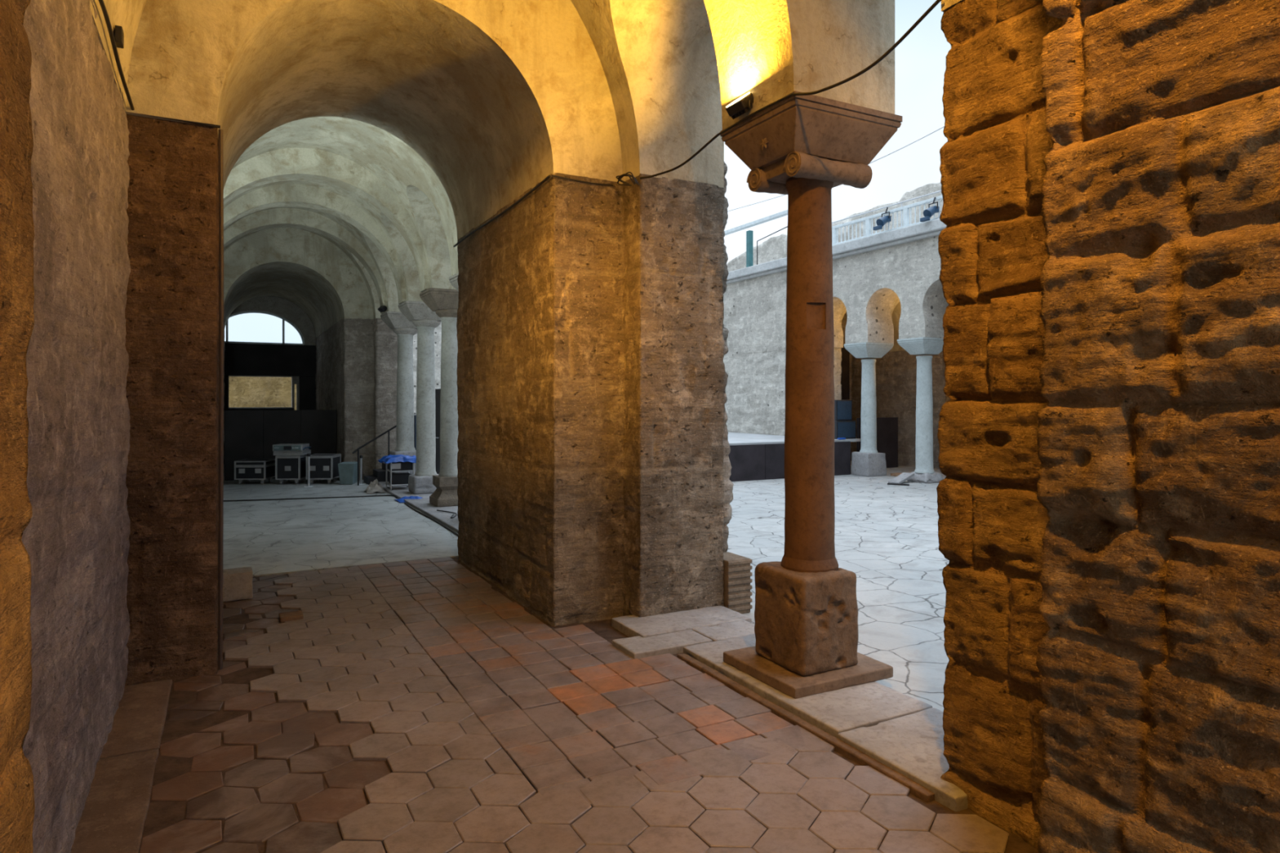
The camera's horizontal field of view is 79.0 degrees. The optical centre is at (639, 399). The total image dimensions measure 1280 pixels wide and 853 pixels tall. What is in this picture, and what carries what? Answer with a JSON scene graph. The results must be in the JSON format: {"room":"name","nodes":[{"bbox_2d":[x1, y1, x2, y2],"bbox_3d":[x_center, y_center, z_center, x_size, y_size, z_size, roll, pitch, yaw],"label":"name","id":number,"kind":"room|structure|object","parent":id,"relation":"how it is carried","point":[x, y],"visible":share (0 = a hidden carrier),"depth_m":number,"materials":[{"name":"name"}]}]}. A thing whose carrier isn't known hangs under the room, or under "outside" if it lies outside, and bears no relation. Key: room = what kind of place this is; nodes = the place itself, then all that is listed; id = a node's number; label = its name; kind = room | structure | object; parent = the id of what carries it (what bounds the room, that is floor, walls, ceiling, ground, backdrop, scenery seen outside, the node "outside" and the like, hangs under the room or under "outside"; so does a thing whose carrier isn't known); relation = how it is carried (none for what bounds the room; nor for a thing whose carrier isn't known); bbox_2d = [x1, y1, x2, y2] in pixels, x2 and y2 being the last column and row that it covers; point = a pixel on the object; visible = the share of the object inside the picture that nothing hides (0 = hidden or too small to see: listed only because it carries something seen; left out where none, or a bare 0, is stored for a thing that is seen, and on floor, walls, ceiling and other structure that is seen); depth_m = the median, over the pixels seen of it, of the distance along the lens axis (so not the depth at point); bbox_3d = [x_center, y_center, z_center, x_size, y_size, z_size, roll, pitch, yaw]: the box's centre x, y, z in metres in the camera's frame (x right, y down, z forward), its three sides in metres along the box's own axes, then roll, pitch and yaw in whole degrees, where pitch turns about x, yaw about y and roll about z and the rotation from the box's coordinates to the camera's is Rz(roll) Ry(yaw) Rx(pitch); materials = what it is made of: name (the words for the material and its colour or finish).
{"room":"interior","nodes":[
{"label":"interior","id":0,"kind":"room"},
{"bbox_2d":[0,0,35,852],"bbox_3d":[-0.398,0.005,-0.143,0.364,3.230,2.739,0,0,-28],"label":"wall","id":1,"kind":"structure","parent":0,"point":[17,806],"depth_m":1.06,"materials":[{"name":"brown stone"}]},
{"bbox_2d":[21,0,130,852],"bbox_3d":[-1.360,-0.010,1.485,0.066,3.260,7.100,0,0,-28],"label":"wall","id":2,"kind":"structure","parent":0,"point":[76,541],"depth_m":2.88,"materials":[{"name":"grey stone"}]},
{"bbox_2d":[70,748,159,852],"bbox_3d":[-2.114,1.640,3.038,0.338,0.080,1.042,0,0,-28],"label":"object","id":3,"kind":"structure","parent":2,"relation":"attached to","point":[113,816],"depth_m":3.06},
{"bbox_2d":[98,0,134,110],"bbox_3d":[-2.281,-1.660,3.300,0.020,0.098,2.371,0,0,-28],"label":"cable","id":4,"kind":"object","parent":2,"relation":"attached to","point":[101,2],"visible":1,"depth_m":3.66,"materials":[{"name":"black rubber"}]},
{"bbox_2d":[99,679,172,759],"bbox_3d":[-2.595,1.639,3.943,0.334,0.082,0.993,0,0,-28],"label":"trim","id":5,"kind":"structure","parent":2,"relation":"attached to","point":[139,720],"depth_m":3.88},
{"bbox_2d":[124,114,219,685],"bbox_3d":[-3.323,0.005,5.564,0.569,3.230,2.585,0,0,-28],"label":"wall pier","id":6,"kind":"object","parent":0,"point":[172,308],"visible":0.73,"depth_m":4.46,"materials":[{"name":"brown stone"}]},
{"bbox_2d":[146,115,220,128],"bbox_3d":[-2.646,-1.603,4.444,0.431,0.033,0.021,0,0,-27],"label":"cable","id":7,"kind":"object","parent":6,"relation":"attached to","point":[195,122],"visible":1,"depth_m":4.49,"materials":[{"name":"black rubber"}]},
{"bbox_2d":[217,128,223,669],"bbox_3d":[-2.479,0.005,4.594,0.030,3.190,0.064,0,0,-28],"label":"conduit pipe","id":8,"kind":"object","parent":6,"relation":"attached to","point":[220,131],"visible":1,"depth_m":4.59,"materials":[{"name":"metal"}]},
{"bbox_2d":[218,326,224,481],"bbox_3d":[-9.303,0.005,16.788,0.574,3.230,6.018,0,0,-28],"label":"wall","id":9,"kind":"structure","parent":0,"point":[224,326],"depth_m":16.66,"materials":[{"name":"stone"}]},
{"bbox_2d":[228,376,296,409],"bbox_3d":[-12.125,0.060,21.899,7.200,3.120,0.133,0,0,-28],"label":"wall","id":10,"kind":"structure","parent":0,"point":[243,391],"depth_m":22.49,"materials":[{"name":"stone"}]},
{"bbox_2d":[228,296,315,409],"bbox_3d":[-9.133,-0.890,20.006,3.900,5.020,0.300,0,0,-28],"label":"wall","id":11,"kind":"structure","parent":0,"point":[283,308],"depth_m":19.89,"materials":[{"name":"grey stone"}]},
{"bbox_2d":[224,311,304,345],"bbox_3d":[-9.706,-1.817,19.677,2.232,0.855,0.060,0,0,-28],"label":"window","id":12,"kind":"structure","parent":11,"relation":"in","point":[247,326],"depth_m":19.72,"materials":[{"name":"clear glass"}]},
{"bbox_2d":[223,342,315,464],"bbox_3d":[-9.341,0.100,19.662,2.110,3.000,0.090,0,0,-28],"label":"partition wall","id":13,"kind":"structure","parent":11,"relation":"attached to","point":[240,358],"depth_m":19.66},
{"bbox_2d":[413,321,441,414],"bbox_3d":[-5.727,-0.535,27.010,8.700,4.330,0.174,0,0,-28],"label":"wall","id":14,"kind":"structure","parent":0,"point":[437,331],"depth_m":26.34,"materials":[{"name":"stone"}]},
{"bbox_2d":[89,0,964,337],"bbox_3d":[-3.844,-2.750,9.679,4.320,2.300,23.900,0,0,-28],"label":"ceiling","id":15,"kind":"structure","parent":0,"point":[363,140],"depth_m":5.68,"materials":[{"name":"paint"}]},
{"bbox_2d":[115,25,124,48],"bbox_3d":[-2.541,-1.770,3.790,0.030,0.080,0.080,0,0,-28],"label":"junction box","id":16,"kind":"object","parent":15,"relation":"attached to","point":[119,34],"visible":0.94,"depth_m":3.76,"materials":[{"name":"metal"}]},
{"bbox_2d":[138,556,1008,852],"bbox_3d":[-0.442,1.618,3.255,2.841,0.042,9.663,0,0,-28],"label":"floor tiles","id":17,"kind":"structure","parent":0,"point":[663,756],"depth_m":3.54,"materials":[{"name":"brown tile"}]},
{"bbox_2d":[222,566,253,601],"bbox_3d":[-3.272,1.495,6.296,0.235,0.222,0.232,0,0,-28],"label":"stone block","id":18,"kind":"object","parent":17,"relation":"on","point":[237,582],"visible":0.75,"depth_m":6.21,"materials":[{"name":"grey stone"}]},
{"bbox_2d":[279,610,303,622],"bbox_3d":[-2.557,1.590,5.692,0.160,0.043,0.149,0,0,-28],"label":"stone fragment","id":19,"kind":"object","parent":17,"relation":"on","point":[297,615],"visible":1,"depth_m":5.65,"materials":[{"name":"brown stone"}]},
{"bbox_2d":[142,460,1039,852],"bbox_3d":[5.741,1.716,20.057,31.000,0.228,50.000,0,0,-28],"label":"floor","id":20,"kind":"structure","parent":0,"point":[886,535],"depth_m":8.33,"materials":[{"name":"grey stone"}]},
{"bbox_2d":[234,458,275,484],"bbox_3d":[-7.366,1.381,14.884,0.568,0.440,0.528,0,0,-4],"label":"flight case","id":21,"kind":"object","parent":20,"relation":"on","point":[262,469],"visible":0.94,"depth_m":14.64,"materials":[{"name":"laminate"}]},
{"bbox_2d":[224,409,336,480],"bbox_3d":[-7.262,0.907,15.762,2.070,1.385,0.110,0,0,-28],"label":"wall","id":22,"kind":"structure","parent":20,"relation":"on","point":[243,429],"depth_m":15.63,"materials":[{"name":"fabric"}]},
{"bbox_2d":[275,454,306,484],"bbox_3d":[-6.655,1.329,14.867,0.448,0.543,0.478,0,0,-4],"label":"flight case","id":23,"kind":"object","parent":20,"relation":"on","point":[287,468],"visible":0.85,"depth_m":14.64,"materials":[{"name":"laminate"}]},
{"bbox_2d":[273,449,311,455],"bbox_3d":[-6.655,1.016,14.867,0.528,0.077,0.468,0,0,-4],"label":"flight case","id":24,"kind":"object","parent":23,"relation":"on","point":[308,451],"visible":0.84,"depth_m":14.64,"materials":[{"name":"metal"}]},
{"bbox_2d":[272,443,311,451],"bbox_3d":[-6.645,0.915,14.844,0.592,0.120,0.432,0,0,-4],"label":"rack","id":25,"kind":"object","parent":24,"relation":"on","point":[283,446],"visible":1,"depth_m":14.66,"materials":[{"name":"metal"}]},
{"bbox_2d":[303,453,313,487],"bbox_3d":[-6.065,1.297,14.218,0.160,0.610,0.100,0,0,-28],"label":"barrier post","id":26,"kind":"object","parent":20,"relation":"on","point":[308,455],"visible":1,"depth_m":14.20,"materials":[{"name":"metal"}]},
{"bbox_2d":[223,494,397,502],"bbox_3d":[-5.445,1.593,12.511,3.022,0.026,0.344,0,0,-9],"label":"cable","id":27,"kind":"object","parent":20,"relation":"on","point":[396,497],"visible":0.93,"depth_m":12.52,"materials":[{"name":"black rubber"}]},
{"bbox_2d":[306,453,341,484],"bbox_3d":[-6.084,1.332,14.945,0.488,0.538,0.528,0,0,-4],"label":"flight case","id":28,"kind":"object","parent":20,"relation":"on","point":[322,466],"visible":0.88,"depth_m":14.70,"materials":[{"name":"laminate"}]},
{"bbox_2d":[337,462,357,484],"bbox_3d":[-5.548,1.402,14.789,0.300,0.400,0.440,0,0,-8],"label":"crate","id":29,"kind":"object","parent":20,"relation":"on","point":[348,471],"visible":0.92,"depth_m":14.59,"materials":[{"name":"plastic"}]},
{"bbox_2d":[315,318,397,479],"bbox_3d":[-6.596,0.005,18.091,1.326,3.230,6.267,0,0,-28],"label":"pier","id":30,"kind":"object","parent":20,"relation":"on","point":[357,358],"visible":0.63,"depth_m":15.43,"materials":[{"name":"grey stone"}]},
{"bbox_2d":[355,455,365,484],"bbox_3d":[-5.248,1.327,14.609,0.160,0.550,0.100,0,0,-28],"label":"barrier post","id":31,"kind":"object","parent":20,"relation":"on","point":[360,456],"visible":1,"depth_m":14.59,"materials":[{"name":"metal"}]},
{"bbox_2d":[351,425,396,485],"bbox_3d":[-5.048,1.032,14.903,0.991,1.139,0.647,0,0,-28],"label":"steps","id":32,"kind":"structure","parent":20,"relation":"on","point":[380,474],"depth_m":14.70,"materials":[{"name":"metal"}]},
{"bbox_2d":[364,479,385,493],"bbox_3d":[-4.582,1.481,13.422,0.333,0.221,0.449,0,0,-28],"label":"sheet","id":33,"kind":"object","parent":20,"relation":"on","point":[374,486],"visible":1,"depth_m":13.33,"materials":[{"name":"beige fabric"}]},
{"bbox_2d":[378,481,431,502],"bbox_3d":[-4.143,1.608,13.780,0.758,0.104,3.586,0,0,-28],"label":"floor","id":34,"kind":"structure","parent":20,"relation":"on","point":[400,491],"depth_m":13.10,"materials":[{"name":"grey stone"}]},
{"bbox_2d":[380,311,417,474],"bbox_3d":[-4.387,-0.018,14.546,0.800,3.157,0.680,0,0,-28],"label":"column","id":35,"kind":"structure","parent":34,"relation":"on","point":[405,330],"depth_m":14.40,"materials":[{"name":"grey stone"}]},
{"bbox_2d":[377,305,386,311],"bbox_3d":[-4.702,-1.654,14.185,0.173,0.119,0.119,0,0,39],"label":"floodlight","id":36,"kind":"object","parent":35,"relation":"on","point":[382,308],"visible":1,"depth_m":14.14,"materials":[{"name":"metal"}]},
{"bbox_2d":[386,462,414,490],"bbox_3d":[-4.206,1.341,13.611,0.406,0.521,0.446,0,0,-28],"label":"equipment cart","id":37,"kind":"object","parent":34,"relation":"on","point":[396,477],"visible":0.69,"depth_m":13.46,"materials":[{"name":"metal"}]},
{"bbox_2d":[377,454,416,463],"bbox_3d":[-4.202,1.053,13.625,0.657,0.162,0.663,0,0,-28],"label":"tarpaulin","id":38,"kind":"object","parent":37,"relation":"on","point":[397,458],"visible":0.92,"depth_m":13.44,"materials":[{"name":"blue plastic"}]},
{"bbox_2d":[395,495,422,502],"bbox_3d":[-3.612,1.556,12.262,0.457,0.071,0.460,0,0,-28],"label":"tarpaulin","id":39,"kind":"object","parent":34,"relation":"on","point":[401,500],"visible":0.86,"depth_m":12.18,"materials":[{"name":"blue plastic"}]},
{"bbox_2d":[398,300,441,494],"bbox_3d":[-3.587,-0.018,13.046,0.800,3.157,0.680,0,0,-28],"label":"column","id":40,"kind":"structure","parent":34,"relation":"on","point":[421,316],"depth_m":12.90,"materials":[{"name":"grey stone"}]},
{"bbox_2d":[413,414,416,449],"bbox_3d":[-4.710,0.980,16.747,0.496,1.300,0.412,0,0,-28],"label":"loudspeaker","id":41,"kind":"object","parent":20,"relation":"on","point":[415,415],"visible":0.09,"depth_m":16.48,"materials":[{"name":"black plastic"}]},
{"bbox_2d":[404,502,457,536],"bbox_3d":[-2.859,1.594,10.488,0.044,0.024,3.200,0,0,-28],"label":"cable","id":42,"kind":"object","parent":20,"relation":"on","point":[406,504],"visible":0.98,"depth_m":10.25,"materials":[{"name":"black rubber"}]},
{"bbox_2d":[405,498,458,533],"bbox_3d":[-2.398,1.607,10.506,0.757,0.105,3.808,0,0,-28],"label":"floor","id":43,"kind":"structure","parent":20,"relation":"on","point":[424,506],"depth_m":10.81,"materials":[{"name":"grey stone"}]},
{"bbox_2d":[419,288,458,506],"bbox_3d":[-2.811,-0.018,11.590,0.800,3.157,0.680,0,0,-28],"label":"column","id":44,"kind":"structure","parent":43,"relation":"on","point":[444,302],"depth_m":11.44,"materials":[{"name":"stone"}]},
{"bbox_2d":[436,510,457,518],"bbox_3d":[-2.583,1.548,10.534,0.167,0.016,0.784,0,0,-28],"label":"cable","id":45,"kind":"object","parent":43,"relation":"on","point":[455,513],"visible":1,"depth_m":10.60,"materials":[{"name":"black rubber"}]},
{"bbox_2d":[448,271,458,292],"bbox_3d":[-1.988,-0.018,10.045,0.800,3.157,0.680,0,0,-28],"label":"wall","id":46,"kind":"structure","parent":43,"relation":"on","point":[453,279],"depth_m":10.01,"materials":[{"name":"grey stone"}]},
{"bbox_2d":[456,173,725,626],"bbox_3d":[-0.756,0.005,7.130,1.320,3.230,3.577,0,0,-28],"label":"pillar","id":47,"kind":"object","parent":20,"relation":"on","point":[591,373],"visible":1,"depth_m":5.71,"materials":[{"name":"stone"}]},
{"bbox_2d":[453,174,551,247],"bbox_3d":[-1.244,-1.552,6.617,0.026,0.063,2.591,0,0,-28],"label":"cable","id":48,"kind":"object","parent":47,"relation":"attached to","point":[548,177],"visible":1,"depth_m":6.29,"materials":[{"name":"black rubber"}]},
{"bbox_2d":[551,174,613,186],"bbox_3d":[-0.412,-1.570,5.578,0.481,0.022,0.019,0,0,-29],"label":"cable","id":49,"kind":"object","parent":47,"relation":"attached to","point":[553,175],"visible":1,"depth_m":5.58,"materials":[{"name":"black rubber"}]},
{"bbox_2d":[615,171,639,186],"bbox_3d":[-0.090,-1.562,5.537,0.114,0.091,0.182,0,0,-28],"label":"cable tangle","id":50,"kind":"object","parent":47,"relation":"attached to","point":[619,177],"visible":1,"depth_m":5.50,"materials":[{"name":"black rubber"}]},
{"bbox_2d":[612,629,712,659],"bbox_3d":[0.146,1.612,5.064,0.583,0.095,0.322,0,0,-28],"label":"stone slab","id":51,"kind":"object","parent":20,"relation":"on","point":[637,647],"depth_m":5.00,"materials":[{"name":"grey stone"}]},
{"bbox_2d":[611,605,751,637],"bbox_3d":[0.295,1.605,5.529,0.887,0.110,0.487,0,0,-28],"label":"stone slab","id":52,"kind":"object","parent":20,"relation":"on","point":[632,625],"depth_m":5.45,"materials":[{"name":"grey stone"}]},
{"bbox_2d":[692,620,755,641],"bbox_3d":[0.612,1.609,5.272,0.447,0.102,0.314,0,0,-28],"label":"stone slab","id":53,"kind":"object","parent":20,"relation":"on","point":[724,631],"depth_m":5.25,"materials":[{"name":"grey stone"}]},
{"bbox_2d":[722,551,751,613],"bbox_3d":[0.689,1.423,6.018,0.227,0.415,0.317,0,0,-28],"label":"stone block","id":54,"kind":"object","parent":20,"relation":"on","point":[737,574],"visible":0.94,"depth_m":5.88,"materials":[{"name":"beige stone"}]},
{"bbox_2d":[728,431,860,481],"bbox_3d":[0.630,1.250,18.591,6.200,0.760,6.780,0,0,-28],"label":"stage","id":55,"kind":"object","parent":20,"relation":"on","point":[752,456],"visible":0.29,"depth_m":15.86,"materials":[{"name":"black fabric"}]},
{"bbox_2d":[834,420,855,439],"bbox_3d":[4.430,0.670,17.244,0.636,0.400,0.462,0,0,-28],"label":"loudspeaker","id":56,"kind":"object","parent":55,"relation":"on","point":[846,428],"visible":0.7,"depth_m":17.02,"materials":[{"name":"plastic"}]},
{"bbox_2d":[834,400,852,421],"bbox_3d":[4.386,0.238,17.221,0.536,0.460,0.432,0,0,-28],"label":"loudspeaker","id":57,"kind":"object","parent":56,"relation":"on","point":[842,408],"visible":0.7,"depth_m":17.02,"materials":[{"name":"plastic"}]},
{"bbox_2d":[683,634,932,737],"bbox_3d":[0.877,1.606,4.424,0.638,0.108,1.422,0,0,-28],"label":"stone slab","id":58,"kind":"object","parent":20,"relation":"on","point":[868,704],"depth_m":4.02,"materials":[{"name":"grey stone"}]},
{"bbox_2d":[720,90,902,698],"bbox_3d":[0.979,-0.018,4.499,0.770,3.157,0.690,0,0,-28],"label":"column","id":59,"kind":"structure","parent":58,"relation":"on","point":[802,148],"depth_m":4.36,"materials":[{"name":"brown stone"}]},
{"bbox_2d":[640,133,718,178],"bbox_3d":[0.235,-1.536,5.023,0.018,0.092,0.938,0,0,-29],"label":"cable","id":60,"kind":"object","parent":59,"relation":"attached to","point":[713,138],"visible":1,"depth_m":4.92,"materials":[{"name":"black rubber"}]},
{"bbox_2d":[725,92,753,119],"bbox_3d":[0.572,-1.657,4.384,0.118,0.117,0.173,0,0,-28],"label":"floodlight","id":61,"kind":"object","parent":59,"relation":"on","point":[744,104],"visible":0.99,"depth_m":4.33,"materials":[{"name":"metal"}]},
{"bbox_2d":[717,92,794,135],"bbox_3d":[0.629,-1.580,4.313,0.017,0.024,0.690,0,0,-28],"label":"cable","id":62,"kind":"object","parent":59,"relation":"attached to","point":[790,94],"visible":1,"depth_m":4.27,"materials":[{"name":"black rubber"}]},
{"bbox_2d":[792,0,941,95],"bbox_3d":[1.019,-1.574,3.583,0.029,0.146,0.969,0,0,-27],"label":"cable","id":63,"kind":"object","parent":59,"relation":"attached to","point":[929,10],"visible":1,"depth_m":3.48,"materials":[{"name":"black rubber"}]},
{"bbox_2d":[840,346,849,399],"bbox_3d":[5.382,0.115,20.370,0.260,3.030,0.050,0,0,-28],"label":"cloth banner","id":64,"kind":"object","parent":20,"relation":"on","point":[845,363],"visible":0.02,"depth_m":20.34,"materials":[{"name":"black fabric"}]},
{"bbox_2d":[844,342,893,476],"bbox_3d":[4.920,0.216,16.707,0.800,2.828,0.660,0,0,-28],"label":"column","id":65,"kind":"structure","parent":20,"relation":"on","point":[868,462],"depth_m":16.56,"materials":[{"name":"grey stone"}]},
{"bbox_2d":[856,417,897,467],"bbox_3d":[5.628,1.030,18.388,1.270,1.200,0.060,0,0,-28],"label":"board panel","id":66,"kind":"object","parent":20,"relation":"on","point":[886,427],"visible":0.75,"depth_m":18.50,"materials":[{"name":"black wood"}]},
{"bbox_2d":[890,472,902,476],"bbox_3d":[5.662,1.600,16.219,0.250,0.060,0.900,0,0,-28],"label":"plank","id":67,"kind":"object","parent":20,"relation":"on","point":[895,474],"visible":0.35,"depth_m":16.46,"materials":[{"name":"brown wood"}]},
{"bbox_2d":[887,483,909,485],"bbox_3d":[4.912,1.615,14.766,0.400,0.030,0.050,0,0,30],"label":"metal bar","id":68,"kind":"object","parent":20,"relation":"on","point":[898,484],"visible":1,"depth_m":14.75,"materials":[{"name":"grey metal"}]},
{"bbox_2d":[888,472,914,484],"bbox_3d":[5.113,1.545,15.186,0.551,0.197,0.247,0,0,-38],"label":"stone slab","id":69,"kind":"object","parent":20,"relation":"on","point":[903,477],"visible":0.87,"depth_m":15.15,"materials":[{"name":"grey stone"}]},
{"bbox_2d":[897,337,943,483],"bbox_3d":[5.630,0.216,15.375,0.800,2.828,0.660,0,0,-28],"label":"column","id":70,"kind":"structure","parent":20,"relation":"on","point":[924,473],"depth_m":15.23,"materials":[{"name":"grey stone"}]},
{"bbox_2d":[722,161,733,552],"bbox_3d":[-0.075,-0.190,7.493,0.539,3.620,2.800,0,0,-28],"label":"wall","id":71,"kind":"structure","parent":0,"point":[728,485],"depth_m":6.41,"materials":[{"name":"beige stone"}]},
{"bbox_2d":[726,182,942,271],"bbox_3d":[4.534,-4.172,20.821,0.710,1.643,19.541,0,0,-28],"label":"wall","id":72,"kind":"structure","parent":0,"point":[774,248],"depth_m":18.77,"materials":[{"name":"stone"}]},
{"bbox_2d":[723,235,948,435],"bbox_3d":[3.015,-0.735,20.304,0.779,4.730,21.000,0,0,-28],"label":"wall","id":73,"kind":"structure","parent":0,"point":[868,284],"depth_m":17.94,"materials":[{"name":"stone"}]},
{"bbox_2d":[727,125,944,211],"bbox_3d":[4.417,-4.529,17.652,0.035,2.359,13.040,0,0,-28],"label":"overhead wire","id":74,"kind":"object","parent":73,"relation":"attached to","point":[944,126],"visible":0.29,"depth_m":16.17,"materials":[{"name":"metal"}]},
{"bbox_2d":[726,218,946,284],"bbox_3d":[3.091,-3.228,19.778,0.740,0.265,20.000,0,0,-28],"label":"trim","id":75,"kind":"structure","parent":73,"relation":"on","point":[933,228],"depth_m":16.09,"materials":[{"name":"stone"}]},
{"bbox_2d":[746,230,753,267],"bbox_3d":[2.829,-3.855,20.035,0.120,0.990,0.140,0,0,-28],"label":"metal post","id":76,"kind":"object","parent":75,"relation":"on","point":[749,233],"visible":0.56,"depth_m":19.99,"materials":[{"name":"teal metal"}]},
{"bbox_2d":[724,209,787,235],"bbox_3d":[1.104,-3.975,23.591,0.140,1.250,11.400,0,0,-28],"label":"beam","id":77,"kind":"structure","parent":75,"relation":"on","point":[784,213],"depth_m":19.95,"materials":[{"name":"grey metal"}]},
{"bbox_2d":[756,226,787,264],"bbox_3d":[3.434,-3.812,19.006,0.066,0.904,1.718,0,0,-31],"label":"guard rail","id":78,"kind":"object","parent":75,"relation":"on","point":[786,226],"visible":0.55,"depth_m":19.54,"materials":[{"name":"metal"}]},
{"bbox_2d":[831,190,942,245],"bbox_3d":[5.662,-3.667,14.746,0.124,0.614,7.900,0,0,-28],"label":"railing","id":79,"kind":"object","parent":75,"relation":"on","point":[905,209],"visible":0.27,"depth_m":15.91,"materials":[{"name":"white metal"}]},
{"bbox_2d":[873,207,891,230],"bbox_3d":[4.902,-3.663,15.700,0.340,0.485,0.224,0,0,-28],"label":"spotlight","id":80,"kind":"object","parent":79,"relation":"hanging from","point":[882,220],"visible":1,"depth_m":15.65,"materials":[{"name":"metal"}]},
{"bbox_2d":[920,196,939,222],"bbox_3d":[5.466,-3.592,14.641,0.340,0.485,0.224,0,0,-28],"label":"spotlight","id":81,"kind":"object","parent":79,"relation":"hanging from","point":[929,212],"visible":1,"depth_m":14.60,"materials":[{"name":"metal"}]},
{"bbox_2d":[840,315,852,460],"bbox_3d":[4.703,-0.585,20.198,2.301,4.430,0.116,0,0,-28],"label":"wall","id":82,"kind":"structure","parent":0,"point":[843,321],"depth_m":20.65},
{"bbox_2d":[840,296,948,354],"bbox_3d":[7.047,-2.150,16.277,2.650,1.900,10.300,0,0,-28],"label":"ceiling","id":83,"kind":"structure","parent":0,"point":[896,310],"depth_m":19.15,"materials":[{"name":"paint"}]},
{"bbox_2d":[850,350,945,469],"bbox_3d":[7.774,-0.585,16.721,0.127,4.430,10.200,0,0,-28],"label":"wall","id":84,"kind":"structure","parent":0,"point":[896,371],"depth_m":19.15,"materials":[{"name":"stone"}]},
{"bbox_2d":[945,381,950,402],"bbox_3d":[7.188,-0.585,17.425,0.422,4.430,0.542,0,0,-28],"label":"wall","id":85,"kind":"structure","parent":0,"point":[947,398],"depth_m":17.54,"materials":[{"name":"brown stone"}]},
{"bbox_2d":[936,0,1279,852],"bbox_3d":[2.222,0.005,1.545,1.367,3.230,3.915,0,0,-28],"label":"wall","id":86,"kind":"structure","parent":0,"point":[1108,434],"depth_m":2.03,"materials":[{"name":"brown stone"}]},
{"bbox_2d":[676,653,934,802],"bbox_3d":[0.711,1.620,3.986,0.062,0.079,1.959,0,0,-28],"label":"trim","id":87,"kind":"structure","parent":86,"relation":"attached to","point":[842,748],"depth_m":3.70,"materials":[{"name":"brown stone"}]},
{"bbox_2d":[837,707,968,812],"bbox_3d":[1.362,1.608,3.490,0.648,0.104,0.682,0,0,-28],"label":"stone slab","id":88,"kind":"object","parent":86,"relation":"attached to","point":[912,745],"depth_m":3.48,"materials":[{"name":"grey stone"}]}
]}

